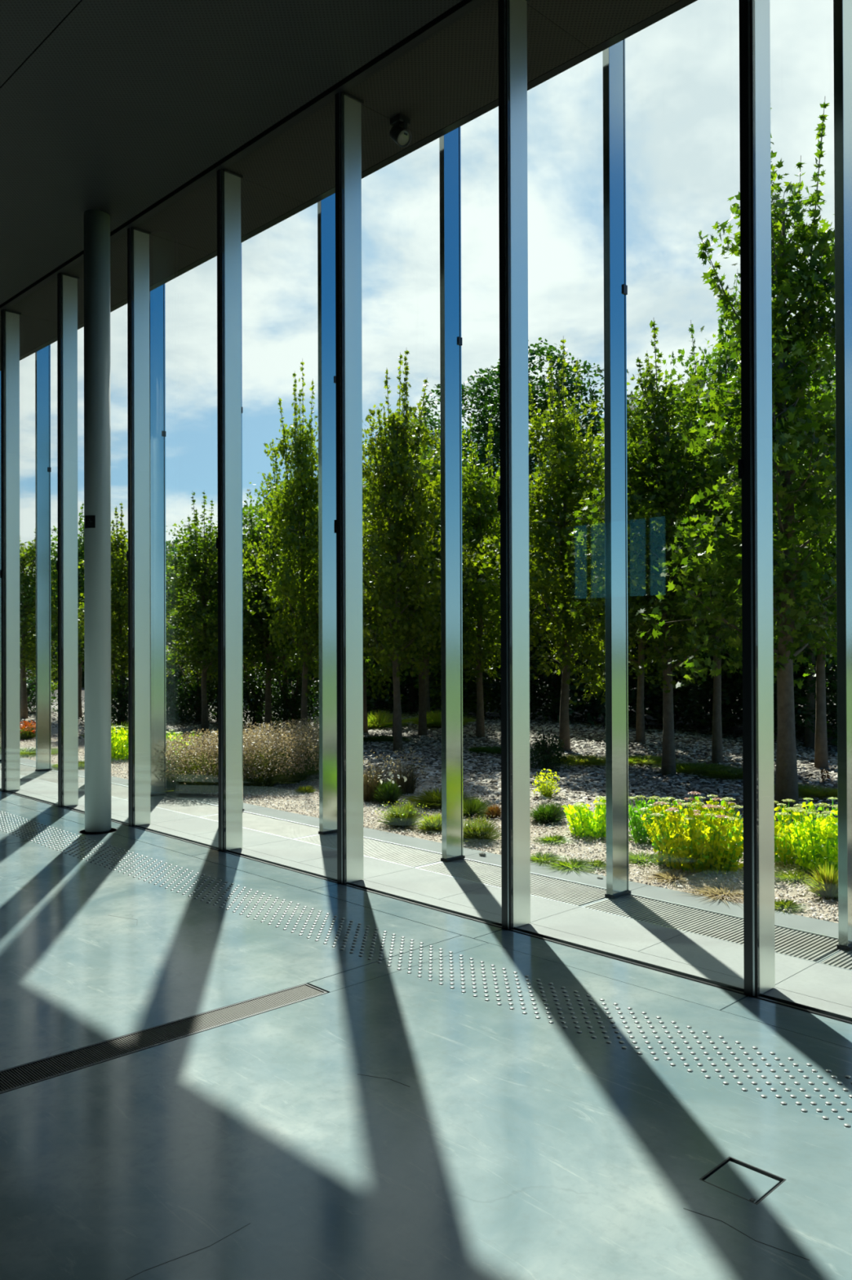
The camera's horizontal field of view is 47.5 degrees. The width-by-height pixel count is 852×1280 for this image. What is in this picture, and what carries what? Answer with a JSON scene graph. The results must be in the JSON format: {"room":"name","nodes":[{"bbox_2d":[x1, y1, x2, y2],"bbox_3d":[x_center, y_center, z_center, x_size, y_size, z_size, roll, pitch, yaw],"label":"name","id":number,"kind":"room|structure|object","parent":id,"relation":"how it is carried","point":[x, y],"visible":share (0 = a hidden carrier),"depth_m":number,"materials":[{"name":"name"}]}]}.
{"room":"lobby","nodes":[
{"label":"lobby","id":0,"kind":"room"},
{"bbox_2d":[0,0,679,367],"bbox_3d":[-6.808,-4.074,4.397,13.842,0.562,23.444,0,0,-44],"label":"roof overhang","id":1,"kind":"structure","parent":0,"point":[111,107],"depth_m":6.80,"materials":[{"name":"black metal"}]},
{"bbox_2d":[0,0,489,314],"bbox_3d":[-2.697,-3.833,8.861,0.073,0.108,22.800,0,0,-44],"label":"trim","id":2,"kind":"structure","parent":1,"relation":"attached to","point":[464,7],"depth_m":7.13,"materials":[{"name":"black metal"}]},
{"bbox_2d":[0,0,697,371],"bbox_3d":[-2.055,-4.100,9.491,0.070,0.632,22.800,0,0,-44],"label":"trim","id":3,"kind":"structure","parent":1,"relation":"attached to","point":[681,4],"depth_m":7.24,"materials":[{"name":"black metal"}]},
{"bbox_2d":[389,113,411,147],"bbox_3d":[-0.187,-3.698,7.070,0.128,0.209,0.165,0,0,-44],"label":"security camera","id":4,"kind":"object","parent":1,"relation":"attached to","point":[399,133],"visible":1,"depth_m":7.04,"materials":[{"name":"black"}]},
{"bbox_2d":[0,791,851,1279],"bbox_3d":[-7.085,1.842,4.084,13.020,0.306,23.434,0,0,-44],"label":"floor","id":5,"kind":"structure","parent":0,"point":[463,1099],"depth_m":3.54,"materials":[{"name":"grey"}]},
{"bbox_2d":[79,209,117,834],"bbox_3d":[-2.933,-1.047,8.652,0.325,5.500,0.325,0,0,-44],"label":"round column","id":6,"kind":"structure","parent":5,"relation":"on","point":[97,372],"depth_m":8.56,"materials":[{"name":"metal"}]},
{"bbox_2d":[0,983,328,1093],"bbox_3d":[-3.314,1.693,2.070,7.618,0.046,0.284,0,0,-42],"label":"grille","id":7,"kind":"object","parent":5,"relation":"on","point":[29,1073],"depth_m":4.06,"materials":[{"name":"black"}]},
{"bbox_2d":[0,788,851,1024],"bbox_3d":[-2.665,1.719,8.846,0.038,0.056,22.800,0,0,-44],"label":"trim","id":8,"kind":"structure","parent":5,"relation":"on","point":[838,1017],"depth_m":5.52,"materials":[{"name":"black"}]},
{"bbox_2d":[699,1156,786,1204],"bbox_3d":[0.975,1.684,2.984,0.188,0.045,0.188,0,0,-44],"label":"floor hatch","id":9,"kind":"object","parent":5,"relation":"on","point":[742,1180],"visible":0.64,"depth_m":2.99,"materials":[{"name":"black"}]},
{"label":"outside","id":10,"kind":"structure","parent":0,"visible":0},
{"bbox_2d":[0,757,851,1017],"bbox_3d":[-2.114,1.854,9.383,1.502,0.300,38.800,0,0,-44],"label":"walkway","id":11,"kind":"structure","parent":10,"point":[820,986],"depth_m":6.15,"materials":[{"name":"grey"}]},
{"bbox_2d":[0,371,1,761],"bbox_3d":[-6.138,-1.260,13.948,0.196,6.000,0.070,0,0,-44],"label":"post","id":12,"kind":"object","parent":11,"relation":"on","point":[0,371],"visible":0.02,"depth_m":13.93,"materials":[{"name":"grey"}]},
{"bbox_2d":[0,309,21,791],"bbox_3d":[-4.759,-1.027,11.103,0.212,5.496,0.086,0,0,-44],"label":"mullion","id":13,"kind":"object","parent":11,"relation":"on","point":[10,320],"visible":1,"depth_m":11.07,"materials":[{"name":"white"}]},
{"bbox_2d":[35,344,52,771],"bbox_3d":[-5.082,-1.269,12.868,0.196,6.000,0.070,0,0,-44],"label":"post","id":14,"kind":"object","parent":11,"relation":"on","point":[42,357],"visible":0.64,"depth_m":12.85,"materials":[{"name":"grey"}]},
{"bbox_2d":[20,769,84,783],"bbox_3d":[-4.665,1.745,12.209,0.482,0.043,1.503,0,0,-44],"label":"drainage grate","id":15,"kind":"object","parent":11,"relation":"on","point":[51,775],"visible":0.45,"depth_m":12.34,"materials":[{"name":"metal"}]},
{"bbox_2d":[56,272,79,807],"bbox_3d":[-3.704,-1.036,10.022,0.212,5.496,0.086,0,0,-44],"label":"mullion","id":16,"kind":"object","parent":11,"relation":"on","point":[67,565],"visible":1,"depth_m":9.98,"materials":[{"name":"white"}]},
{"bbox_2d":[126,226,151,826],"bbox_3d":[-2.648,-1.045,8.942,0.212,5.496,0.086,0,0,-44],"label":"mullion","id":17,"kind":"object","parent":11,"relation":"on","point":[138,554],"visible":1,"depth_m":8.90,"materials":[{"name":"white"}]},
{"bbox_2d":[149,284,167,796],"bbox_3d":[-2.971,-1.287,10.707,0.196,6.000,0.070,0,0,-44],"label":"post","id":18,"kind":"object","parent":11,"relation":"on","point":[157,296],"visible":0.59,"depth_m":10.69,"materials":[{"name":"grey"}]},
{"bbox_2d":[124,794,218,817],"bbox_3d":[-2.553,1.727,10.047,0.482,0.043,1.503,0,0,-44],"label":"slab","id":19,"kind":"object","parent":11,"relation":"on","point":[188,806],"visible":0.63,"depth_m":9.99,"materials":[{"name":"concrete"}]},
{"bbox_2d":[216,168,243,851],"bbox_3d":[-1.592,-1.054,7.861,0.212,5.496,0.086,0,0,-44],"label":"mullion","id":20,"kind":"object","parent":11,"relation":"on","point":[228,541],"visible":1,"depth_m":7.82,"materials":[{"name":"white"}]},
{"bbox_2d":[240,243,244,811],"bbox_3d":[-1.915,-1.296,9.626,0.196,6.000,0.070,0,0,-44],"label":"post","id":21,"kind":"object","parent":11,"relation":"on","point":[241,243],"visible":0.05,"depth_m":9.67,"materials":[{"name":"grey"}]},
{"bbox_2d":[200,810,319,839],"bbox_3d":[-1.497,1.718,8.967,0.482,0.043,1.503,0,0,-44],"label":"slab","id":22,"kind":"object","parent":11,"relation":"on","point":[268,824],"visible":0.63,"depth_m":8.85,"materials":[{"name":"concrete"}]},
{"bbox_2d":[317,193,337,834],"bbox_3d":[-0.859,-1.305,8.545,0.196,6.000,0.070,0,0,-44],"label":"post","id":23,"kind":"object","parent":11,"relation":"on","point":[326,206],"visible":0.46,"depth_m":8.51,"materials":[{"name":"grey"}]},
{"bbox_2d":[333,91,364,884],"bbox_3d":[-0.536,-1.063,6.780,0.212,5.496,0.086,0,0,-44],"label":"mullion","id":24,"kind":"object","parent":11,"relation":"on","point":[348,525],"visible":1,"depth_m":6.73,"materials":[{"name":"white"}]},
{"bbox_2d":[293,832,443,867],"bbox_3d":[-0.442,1.709,7.886,0.482,0.043,1.503,0,0,-44],"label":"slab","id":25,"kind":"object","parent":11,"relation":"on","point":[410,856],"visible":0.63,"depth_m":7.77,"materials":[{"name":"concrete"}]},
{"bbox_2d":[439,126,465,862],"bbox_3d":[0.197,-1.314,7.465,0.196,6.000,0.070,0,0,-44],"label":"post","id":26,"kind":"object","parent":11,"relation":"on","point":[450,153],"visible":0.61,"depth_m":7.43,"materials":[{"name":"grey"}]},
{"bbox_2d":[415,857,608,906],"bbox_3d":[0.614,1.700,6.805,0.482,0.043,1.503,0,0,-44],"label":"drainage grate","id":27,"kind":"object","parent":11,"relation":"on","point":[559,890],"visible":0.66,"depth_m":6.76,"materials":[{"name":"metal"}]},
{"bbox_2d":[497,0,530,928],"bbox_3d":[0.520,-1.072,5.700,0.212,5.496,0.086,0,0,-44],"label":"mullion","id":28,"kind":"object","parent":11,"relation":"on","point":[513,499],"visible":1,"depth_m":5.65,"materials":[{"name":"white"}]},
{"bbox_2d":[602,39,631,898],"bbox_3d":[1.252,-1.323,6.384,0.196,6.000,0.070,0,0,-44],"label":"post","id":29,"kind":"object","parent":11,"relation":"on","point":[615,288],"visible":1,"depth_m":6.34,"materials":[{"name":"grey"}]},
{"bbox_2d":[582,893,842,963],"bbox_3d":[1.670,1.691,5.725,0.482,0.043,1.503,0,0,-44],"label":"drainage grate","id":30,"kind":"object","parent":11,"relation":"on","point":[788,941],"visible":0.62,"depth_m":5.72,"materials":[{"name":"metal"}]},
{"bbox_2d":[737,0,775,996],"bbox_3d":[1.575,-1.081,4.619,0.212,5.496,0.086,0,0,-44],"label":"mullion","id":31,"kind":"object","parent":11,"relation":"on","point":[755,464],"visible":1,"depth_m":4.56,"materials":[{"name":"white"}]},
{"bbox_2d":[817,949,851,970],"bbox_3d":[2.726,1.682,4.644,0.482,0.043,1.503,0,0,-44],"label":"drainage grate","id":32,"kind":"object","parent":11,"relation":"on","point":[842,959],"visible":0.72,"depth_m":5.05,"materials":[{"name":"metal"}]},
{"bbox_2d":[833,0,851,951],"bbox_3d":[2.308,-1.332,5.303,0.196,6.000,0.070,0,0,-44],"label":"post","id":33,"kind":"object","parent":11,"relation":"on","point":[842,9],"visible":1,"depth_m":5.25,"materials":[{"name":"grey"}]},
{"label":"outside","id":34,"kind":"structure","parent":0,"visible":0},
{"bbox_2d":[26,668,837,818],"bbox_3d":[22.692,1.779,39.630,70.700,0.170,115.000,0,0,-44],"label":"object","id":35,"kind":"structure","parent":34,"point":[739,729],"depth_m":15.63,"materials":[{"name":"stone"}]},
{"bbox_2d":[20,668,57,713],"bbox_3d":[-9.975,1.161,23.935,1.694,1.343,1.916,0,0,20],"label":"shrub","id":36,"kind":"object","parent":35,"relation":"on","point":[32,686],"visible":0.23,"depth_m":23.84,"materials":[{"name":"green plant"}]},
{"bbox_2d":[21,502,117,718],"bbox_3d":[-7.894,-0.714,22.074,2.341,4.989,2.625,0,0,-9],"label":"tree","id":37,"kind":"object","parent":35,"relation":"on","point":[80,544],"visible":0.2,"depth_m":21.72,"materials":[{"name":"green plant"}]},
{"bbox_2d":[81,666,128,726],"bbox_3d":[-6.249,1.135,20.026,1.532,1.343,1.348,0,0,-32],"label":"shrub","id":38,"kind":"object","parent":35,"relation":"on","point":[122,715],"visible":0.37,"depth_m":19.68,"materials":[{"name":"green plant"}]},
{"bbox_2d":[56,502,174,704],"bbox_3d":[-6.376,-0.578,19.945,2.431,4.740,2.054,0,0,-33],"label":"tree","id":39,"kind":"object","parent":35,"relation":"on","point":[119,591],"visible":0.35,"depth_m":19.77,"materials":[{"name":"green plant"}]},
{"bbox_2d":[116,541,197,679],"bbox_3d":[-6.229,-0.364,23.922,2.653,4.193,2.975,0,0,-1],"label":"tree","id":40,"kind":"object","parent":35,"relation":"on","point":[170,544],"visible":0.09,"depth_m":23.69,"materials":[{"name":"green plant"}]},
{"bbox_2d":[165,652,211,718],"bbox_3d":[-5.671,1.020,21.952,1.517,1.492,1.724,0,0,-26],"label":"shrub","id":41,"kind":"object","parent":35,"relation":"on","point":[170,689],"visible":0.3,"depth_m":21.74,"materials":[{"name":"green plant"}]},
{"bbox_2d":[166,663,217,723],"bbox_3d":[-4.856,1.122,20.966,1.348,1.343,1.532,0,0,-43],"label":"shrub","id":42,"kind":"object","parent":35,"relation":"on","point":[194,695],"visible":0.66,"depth_m":20.76,"materials":[{"name":"green plant"}]},
{"bbox_2d":[165,526,259,721],"bbox_3d":[-4.511,-0.369,21.118,2.465,4.327,2.917,0,0,-20],"label":"tree","id":43,"kind":"object","parent":35,"relation":"on","point":[209,678],"visible":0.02,"depth_m":20.74,"materials":[{"name":"green plant"}]},
{"bbox_2d":[165,492,281,733],"bbox_3d":[-4.210,-0.529,18.431,2.653,4.612,2.975,0,0,-19],"label":"tree","id":44,"kind":"object","parent":35,"relation":"on","point":[205,656],"visible":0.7,"depth_m":18.19,"materials":[{"name":"green plant"}]},
{"bbox_2d":[213,656,293,727],"bbox_3d":[-3.641,1.014,20.438,1.547,1.650,1.638,0,0,15],"label":"shrub","id":45,"kind":"object","parent":35,"relation":"on","point":[254,705],"visible":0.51,"depth_m":20.22,"materials":[{"name":"green plant"}]},
{"bbox_2d":[200,475,319,732],"bbox_3d":[-3.131,-0.732,18.473,2.320,5.023,2.458,0,0,-17],"label":"tree","id":46,"kind":"object","parent":35,"relation":"on","point":[269,655],"visible":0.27,"depth_m":18.25,"materials":[{"name":"green plant"}]},
{"bbox_2d":[242,447,319,728],"bbox_3d":[-2.935,-1.083,19.941,2.809,5.830,3.150,0,0,37],"label":"tree","id":47,"kind":"object","parent":35,"relation":"on","point":[274,469],"visible":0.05,"depth_m":19.80,"materials":[{"name":"green plant"}]},
{"bbox_2d":[254,669,319,731],"bbox_3d":[-2.645,1.166,19.537,1.348,1.343,1.532,0,0,36],"label":"shrub","id":48,"kind":"object","parent":35,"relation":"on","point":[292,704],"visible":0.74,"depth_m":19.28,"materials":[{"name":"green plant"}]},
{"bbox_2d":[242,361,363,741],"bbox_3d":[-2.095,-1.488,16.408,1.972,6.423,2.333,0,0,9],"label":"tree","id":49,"kind":"object","parent":35,"relation":"on","point":[305,486],"visible":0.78,"depth_m":16.23,"materials":[{"name":"green plant"}]},
{"bbox_2d":[308,482,410,732],"bbox_3d":[-1.112,-0.992,18.977,2.457,5.609,2.602,0,0,12],"label":"tree","id":50,"kind":"object","parent":35,"relation":"on","point":[365,674],"visible":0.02,"depth_m":18.94,"materials":[{"name":"green plant"}]},
{"bbox_2d":[288,649,439,710],"bbox_3d":[-1.633,-0.491,25.595,4.141,4.533,4.328,0,0,-14],"label":"shrub","id":51,"kind":"object","parent":35,"relation":"on","point":[313,676],"visible":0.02,"depth_m":24.89,"materials":[{"name":"green plant"}]},
{"bbox_2d":[294,444,471,736],"bbox_3d":[-0.569,-0.931,17.073,2.809,5.354,3.150,0,0,-41],"label":"tree","id":52,"kind":"object","parent":35,"relation":"on","point":[370,623],"visible":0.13,"depth_m":16.69,"materials":[{"name":"green plant"}]},
{"bbox_2d":[367,709,418,728],"bbox_3d":[-1.114,1.639,20.256,2.380,0.372,2.292,0,0,-32],"label":"grass patch","id":53,"kind":"structure","parent":35,"relation":"on","point":[375,720],"depth_m":19.99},
{"bbox_2d":[315,350,479,751],"bbox_3d":[-0.400,-1.401,14.865,2.246,6.202,2.657,0,0,21],"label":"tree","id":54,"kind":"object","parent":35,"relation":"on","point":[393,588],"visible":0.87,"depth_m":14.58,"materials":[{"name":"green plant"}]},
{"bbox_2d":[363,400,493,735],"bbox_3d":[-0.140,-1.350,17.727,3.150,6.209,2.809,0,0,34],"label":"tree","id":55,"kind":"object","parent":35,"relation":"on","point":[422,727],"visible":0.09,"depth_m":17.58,"materials":[{"name":"green plant"}]},
{"bbox_2d":[20,696,838,831],"bbox_3d":[-1.102,1.746,18.475,9.388,0.253,32.077,0,0,-44],"label":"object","id":56,"kind":"object","parent":35,"relation":"on","point":[467,766],"visible":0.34,"depth_m":13.75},
{"bbox_2d":[270,717,319,774],"bbox_3d":[-1.502,1.360,12.488,1.483,0.717,1.508,0,0,-40],"label":"ornamental grass","id":57,"kind":"object","parent":56,"relation":"on","point":[312,722],"depth_m":12.39,"materials":[{"name":"plant"}]},
{"bbox_2d":[405,709,476,728],"bbox_3d":[0.280,1.563,19.506,1.740,0.371,1.709,0,0,-22],"label":"grass patch","id":58,"kind":"structure","parent":56,"relation":"on","point":[433,719],"depth_m":19.27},
{"bbox_2d":[532,768,560,797],"bbox_3d":[1.305,1.550,10.498,0.313,0.318,0.331,0,0,-44],"label":"weed","id":59,"kind":"object","parent":56,"relation":"on","point":[546,792],"visible":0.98,"depth_m":10.47,"materials":[{"name":"yellow plant"}]},
{"bbox_2d":[20,718,838,923],"bbox_3d":[-5.197,1.752,15.879,3.294,0.072,90.000,0,0,-44],"label":"gravel bed","id":60,"kind":"object","parent":35,"relation":"on","point":[793,892],"visible":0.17,"depth_m":8.65,"materials":[{"name":"gravel"}]},
{"bbox_2d":[19,528,84,719],"bbox_3d":[-8.996,-0.594,22.000,3.079,4.781,2.602,0,0,2],"label":"tree","id":61,"kind":"object","parent":60,"relation":"on","point":[25,554],"visible":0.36,"depth_m":21.79,"materials":[{"name":"green plant"}]},
{"bbox_2d":[111,725,128,760],"bbox_3d":[-4.458,1.494,14.178,0.696,0.512,0.741,0,0,42],"label":"clump","id":62,"kind":"object","parent":60,"relation":"on","point":[120,750],"visible":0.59,"depth_m":14.01,"materials":[{"name":"green plant"}]},
{"bbox_2d":[126,733,217,790],"bbox_3d":[-2.807,1.407,11.237,1.364,0.633,1.314,0,0,34],"label":"ornamental grass","id":63,"kind":"object","parent":60,"relation":"on","point":[173,784],"depth_m":11.05,"materials":[{"name":"plant"}]},
{"bbox_2d":[153,728,274,793],"bbox_3d":[-2.496,1.366,11.034,1.651,0.710,1.609,0,0,-38],"label":"ornamental grass","id":64,"kind":"object","parent":60,"relation":"on","point":[206,784],"depth_m":10.80,"materials":[{"name":"plant"}]},
{"bbox_2d":[183,728,288,783],"bbox_3d":[-2.293,1.375,11.334,1.489,0.694,1.523,0,0,23],"label":"ornamental grass","id":65,"kind":"object","parent":60,"relation":"on","point":[212,740],"depth_m":11.11,"materials":[{"name":"plant"}]},
{"bbox_2d":[205,722,318,789],"bbox_3d":[-1.974,1.341,11.299,1.626,0.760,1.634,0,0,-8],"label":"ornamental grass","id":66,"kind":"object","parent":60,"relation":"on","point":[262,784],"depth_m":11.16,"materials":[{"name":"plant"}]},
{"bbox_2d":[243,719,319,783],"bbox_3d":[-1.682,1.341,11.756,1.726,0.762,1.719,0,0,-44],"label":"ornamental grass","id":67,"kind":"object","parent":60,"relation":"on","point":[309,762],"depth_m":11.61,"materials":[{"name":"plant"}]},
{"bbox_2d":[363,749,407,802],"bbox_3d":[-0.568,1.440,10.307,0.717,0.542,0.734,0,0,-40],"label":"plant","id":68,"kind":"object","parent":60,"relation":"on","point":[369,788],"visible":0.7,"depth_m":10.25,"materials":[{"name":"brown plant"}]},
{"bbox_2d":[372,770,407,804],"bbox_3d":[-0.395,1.534,10.101,0.390,0.351,0.435,0,0,-44],"label":"flowering plant","id":69,"kind":"object","parent":60,"relation":"on","point":[387,793],"visible":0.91,"depth_m":10.04,"materials":[{"name":"green plant"}]},
{"bbox_2d":[374,799,429,827],"bbox_3d":[-0.215,1.581,8.861,0.593,0.243,0.571,0,0,30],"label":"grass tuft","id":70,"kind":"object","parent":60,"relation":"on","point":[406,816],"visible":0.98,"depth_m":8.79,"materials":[{"name":"plant"}]},
{"bbox_2d":[380,747,431,795],"bbox_3d":[-0.227,1.453,10.767,0.629,0.516,0.599,0,0,11],"label":"plant","id":71,"kind":"object","parent":60,"relation":"on","point":[409,785],"visible":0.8,"depth_m":10.72,"materials":[{"name":"green plant"}]},
{"bbox_2d":[20,725,838,921],"bbox_3d":[-1.058,1.709,11.536,3.166,0.089,22.025,0,0,-44],"label":"gravel","id":72,"kind":"object","parent":60,"relation":"on","point":[572,855],"visible":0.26,"depth_m":8.20,"materials":[{"name":"gravel"}]},
{"bbox_2d":[417,812,441,831],"bbox_3d":[0.065,1.617,8.630,0.425,0.167,0.454,0,0,-6],"label":"grass tuft","id":73,"kind":"object","parent":60,"relation":"on","point":[433,823],"visible":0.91,"depth_m":8.58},
{"bbox_2d":[401,786,484,808],"bbox_3d":[0.151,1.606,9.952,0.908,0.200,0.959,0,0,43],"label":"grass tuft","id":74,"kind":"object","parent":60,"relation":"on","point":[433,799],"visible":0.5,"depth_m":9.86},
{"bbox_2d":[462,796,495,817],"bbox_3d":[0.433,1.613,9.407,0.644,0.179,0.667,0,0,23],"label":"grass tuft","id":75,"kind":"object","parent":60,"relation":"on","point":[470,807],"visible":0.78,"depth_m":9.33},
{"bbox_2d":[462,813,501,844],"bbox_3d":[0.425,1.580,8.127,0.590,0.234,0.576,0,0,9],"label":"grass tuft","id":76,"kind":"object","parent":60,"relation":"on","point":[473,833],"visible":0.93,"depth_m":8.06,"materials":[{"name":"plant"}]},
{"bbox_2d":[529,800,568,823],"bbox_3d":[1.130,1.598,9.031,0.538,0.201,0.552,0,0,20],"label":"grass tuft","id":77,"kind":"object","parent":60,"relation":"on","point":[553,813],"visible":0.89,"depth_m":8.97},
{"bbox_2d":[534,855,603,874],"bbox_3d":[1.082,1.662,7.172,0.641,0.056,0.623,0,0,-44],"label":"weed patch","id":78,"kind":"object","parent":60,"relation":"on","point":[563,865],"visible":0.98,"depth_m":7.15,"materials":[{"name":"green plant"}]},
{"bbox_2d":[560,795,606,839],"bbox_3d":[1.465,1.533,8.412,0.575,0.343,0.527,0,0,13],"label":"clump","id":79,"kind":"object","parent":60,"relation":"on","point":[582,823],"visible":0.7,"depth_m":8.29,"materials":[{"name":"green plant"}]},
{"bbox_2d":[628,795,684,844],"bbox_3d":[1.926,1.503,8.110,0.530,0.392,0.453,0,0,33],"label":"clump","id":80,"kind":"object","parent":60,"relation":"on","point":[638,833],"visible":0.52,"depth_m":8.08,"materials":[{"name":"green plant"}]},
{"bbox_2d":[629,866,715,887],"bbox_3d":[1.743,1.657,6.812,0.639,0.058,0.611,0,0,-44],"label":"weed patch","id":81,"kind":"object","parent":60,"relation":"on","point":[673,876],"visible":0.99,"depth_m":6.79,"materials":[{"name":"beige plant"}]},
{"bbox_2d":[638,791,743,875],"bbox_3d":[2.017,1.421,7.172,0.809,0.544,0.844,0,0,-5],"label":"clump","id":82,"kind":"object","parent":60,"relation":"on","point":[706,840],"visible":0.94,"depth_m":6.98,"materials":[{"name":"green plant"}]},
{"bbox_2d":[670,879,778,907],"bbox_3d":[1.980,1.654,6.410,0.763,0.057,0.762,0,0,-44],"label":"weed patch","id":83,"kind":"object","parent":60,"relation":"on","point":[716,891],"visible":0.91,"depth_m":6.40,"materials":[{"name":"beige plant"}]},
{"bbox_2d":[773,798,819,865],"bbox_3d":[2.741,1.460,7.359,0.511,0.460,0.547,0,0,17],"label":"clump","id":84,"kind":"object","parent":60,"relation":"on","point":[782,848],"visible":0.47,"depth_m":7.30,"materials":[{"name":"green plant"}]},
{"bbox_2d":[774,866,819,886],"bbox_3d":[2.618,1.653,6.796,0.701,0.058,0.677,0,0,-44],"label":"weed patch","id":85,"kind":"object","parent":60,"relation":"on","point":[781,876],"visible":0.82,"depth_m":6.79,"materials":[{"name":"green plant"}]},
{"bbox_2d":[783,796,838,874],"bbox_3d":[2.906,1.409,7.026,0.531,0.558,0.523,0,0,-28],"label":"clump","id":86,"kind":"object","parent":60,"relation":"on","point":[824,833],"visible":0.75,"depth_m":6.94,"materials":[{"name":"green plant"}]},
{"bbox_2d":[795,859,838,899],"bbox_3d":[2.611,1.558,6.311,0.481,0.245,0.479,0,0,-44],"label":"grass tuft","id":87,"kind":"object","parent":60,"relation":"on","point":[827,886],"visible":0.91,"depth_m":6.28,"materials":[{"name":"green plant"}]},
{"bbox_2d":[365,650,494,713],"bbox_3d":[-0.357,-0.705,24.242,4.328,5.033,4.141,0,0,2],"label":"shrub","id":88,"kind":"object","parent":35,"relation":"on","point":[413,701],"visible":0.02,"depth_m":23.59,"materials":[{"name":"green plant"}]},
{"bbox_2d":[419,415,544,737],"bbox_3d":[0.924,-1.145,17.122,2.328,5.723,2.755,0,0,-8],"label":"tree","id":89,"kind":"object","parent":35,"relation":"on","point":[480,503],"visible":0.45,"depth_m":16.72,"materials":[{"name":"green plant"}]},
{"bbox_2d":[409,512,559,717],"bbox_3d":[1.308,-0.676,23.095,4.108,5.015,4.015,0,0,4],"label":"tree","id":90,"kind":"object","parent":35,"relation":"on","point":[469,703],"visible":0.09,"depth_m":22.22,"materials":[{"name":"green plant"}]},
{"bbox_2d":[415,337,604,706],"bbox_3d":[2.935,-3.135,26.359,6.340,9.990,5.822,0,0,-33],"label":"tree","id":91,"kind":"object","parent":35,"relation":"on","point":[482,428],"visible":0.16,"depth_m":25.05,"materials":[{"name":"green plant"}]},
{"bbox_2d":[529,727,572,770],"bbox_3d":[1.613,1.448,12.977,0.556,0.597,0.632,0,0,43],"label":"shrub","id":92,"kind":"object","parent":35,"relation":"on","point":[544,750],"visible":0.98,"depth_m":12.91,"materials":[{"name":"green plant"}]},
{"bbox_2d":[470,498,637,721],"bbox_3d":[2.925,-0.670,21.447,4.328,4.899,4.141,0,0,33],"label":"tree","id":93,"kind":"object","parent":35,"relation":"on","point":[553,686],"visible":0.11,"depth_m":20.90,"materials":[{"name":"green plant"}]},
{"bbox_2d":[468,335,647,751],"bbox_3d":[2.087,-1.428,14.883,2.602,6.290,3.079,0,0,21],"label":"tree","id":94,"kind":"object","parent":35,"relation":"on","point":[566,455],"visible":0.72,"depth_m":14.67,"materials":[{"name":"green plant"}]},
{"bbox_2d":[530,753,635,768],"bbox_3d":[2.183,1.702,13.818,1.757,0.082,1.788,0,0,-44],"label":"grass patch","id":95,"kind":"structure","parent":35,"relation":"on","point":[588,760],"depth_m":13.64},
{"bbox_2d":[533,479,684,727],"bbox_3d":[3.831,-0.837,19.748,3.282,5.162,3.521,0,0,3],"label":"tree","id":96,"kind":"object","parent":35,"relation":"on","point":[631,682],"visible":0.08,"depth_m":19.12,"materials":[{"name":"green plant"}]},
{"bbox_2d":[576,353,703,742],"bbox_3d":[3.384,-1.589,15.872,2.755,6.528,2.328,0,0,34],"label":"tree","id":97,"kind":"object","parent":35,"relation":"on","point":[640,721],"visible":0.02,"depth_m":15.73,"materials":[{"name":"green plant"}]},
{"bbox_2d":[558,320,779,775],"bbox_3d":[3.286,-1.179,12.630,2.730,5.893,2.892,0,0,28],"label":"tree","id":98,"kind":"object","parent":35,"relation":"on","point":[659,466],"visible":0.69,"depth_m":12.34,"materials":[{"name":"green plant"}]},
{"bbox_2d":[646,760,742,775],"bbox_3d":[3.666,1.706,13.026,1.489,0.082,1.581,0,0,-4],"label":"grass patch","id":99,"kind":"structure","parent":35,"relation":"on","point":[687,767],"depth_m":12.92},
{"bbox_2d":[591,516,829,737],"bbox_3d":[5.504,-0.450,18.569,4.141,4.399,4.328,0,0,-26],"label":"hedge","id":100,"kind":"object","parent":35,"relation":"on","point":[729,700],"visible":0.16,"depth_m":17.73,"materials":[{"name":"green plant"}]},
{"bbox_2d":[628,268,800,764],"bbox_3d":[4.094,-1.690,13.606,2.313,6.838,2.184,0,0,26],"label":"tree","id":101,"kind":"object","parent":35,"relation":"on","point":[717,739],"visible":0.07,"depth_m":13.37,"materials":[{"name":"green plant"}]},
{"bbox_2d":[630,458,830,728],"bbox_3d":[5.948,-1.263,19.395,4.328,5.995,4.141,0,0,14],"label":"tree","id":102,"kind":"object","parent":35,"relation":"on","point":[706,708],"visible":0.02,"depth_m":18.44,"materials":[{"name":"green plant"}]},
{"bbox_2d":[690,767,775,781],"bbox_3d":[3.936,1.713,12.452,1.354,0.083,1.333,0,0,11],"label":"grass patch","id":103,"kind":"structure","parent":35,"relation":"on","point":[724,774],"depth_m":12.38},
{"bbox_2d":[635,97,836,808],"bbox_3d":[3.684,-1.971,10.187,2.645,7.442,2.346,0,0,-40],"label":"tree","id":104,"kind":"object","parent":35,"relation":"on","point":[791,380],"visible":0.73,"depth_m":9.91,"materials":[{"name":"green plant"}]},
{"bbox_2d":[714,302,837,768],"bbox_3d":[5.151,-1.578,12.984,2.593,6.600,2.747,0,0,-4],"label":"tree","id":105,"kind":"object","parent":35,"relation":"on","point":[821,758],"visible":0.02,"depth_m":12.92,"materials":[{"name":"green plant"}]},
{"bbox_2d":[719,551,837,746],"bbox_3d":[7.224,-0.406,16.539,4.328,4.393,4.141,0,0,-11],"label":"tree","id":106,"kind":"object","parent":35,"relation":"on","point":[828,673],"visible":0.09,"depth_m":15.91,"materials":[{"name":"green plant"}]},
{"bbox_2d":[734,349,836,748],"bbox_3d":[6.393,-1.580,15.940,2.965,6.713,3.325,0,0,-44],"label":"tree","id":107,"kind":"object","parent":35,"relation":"on","point":[810,735],"visible":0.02,"depth_m":15.93,"materials":[{"name":"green plant"}]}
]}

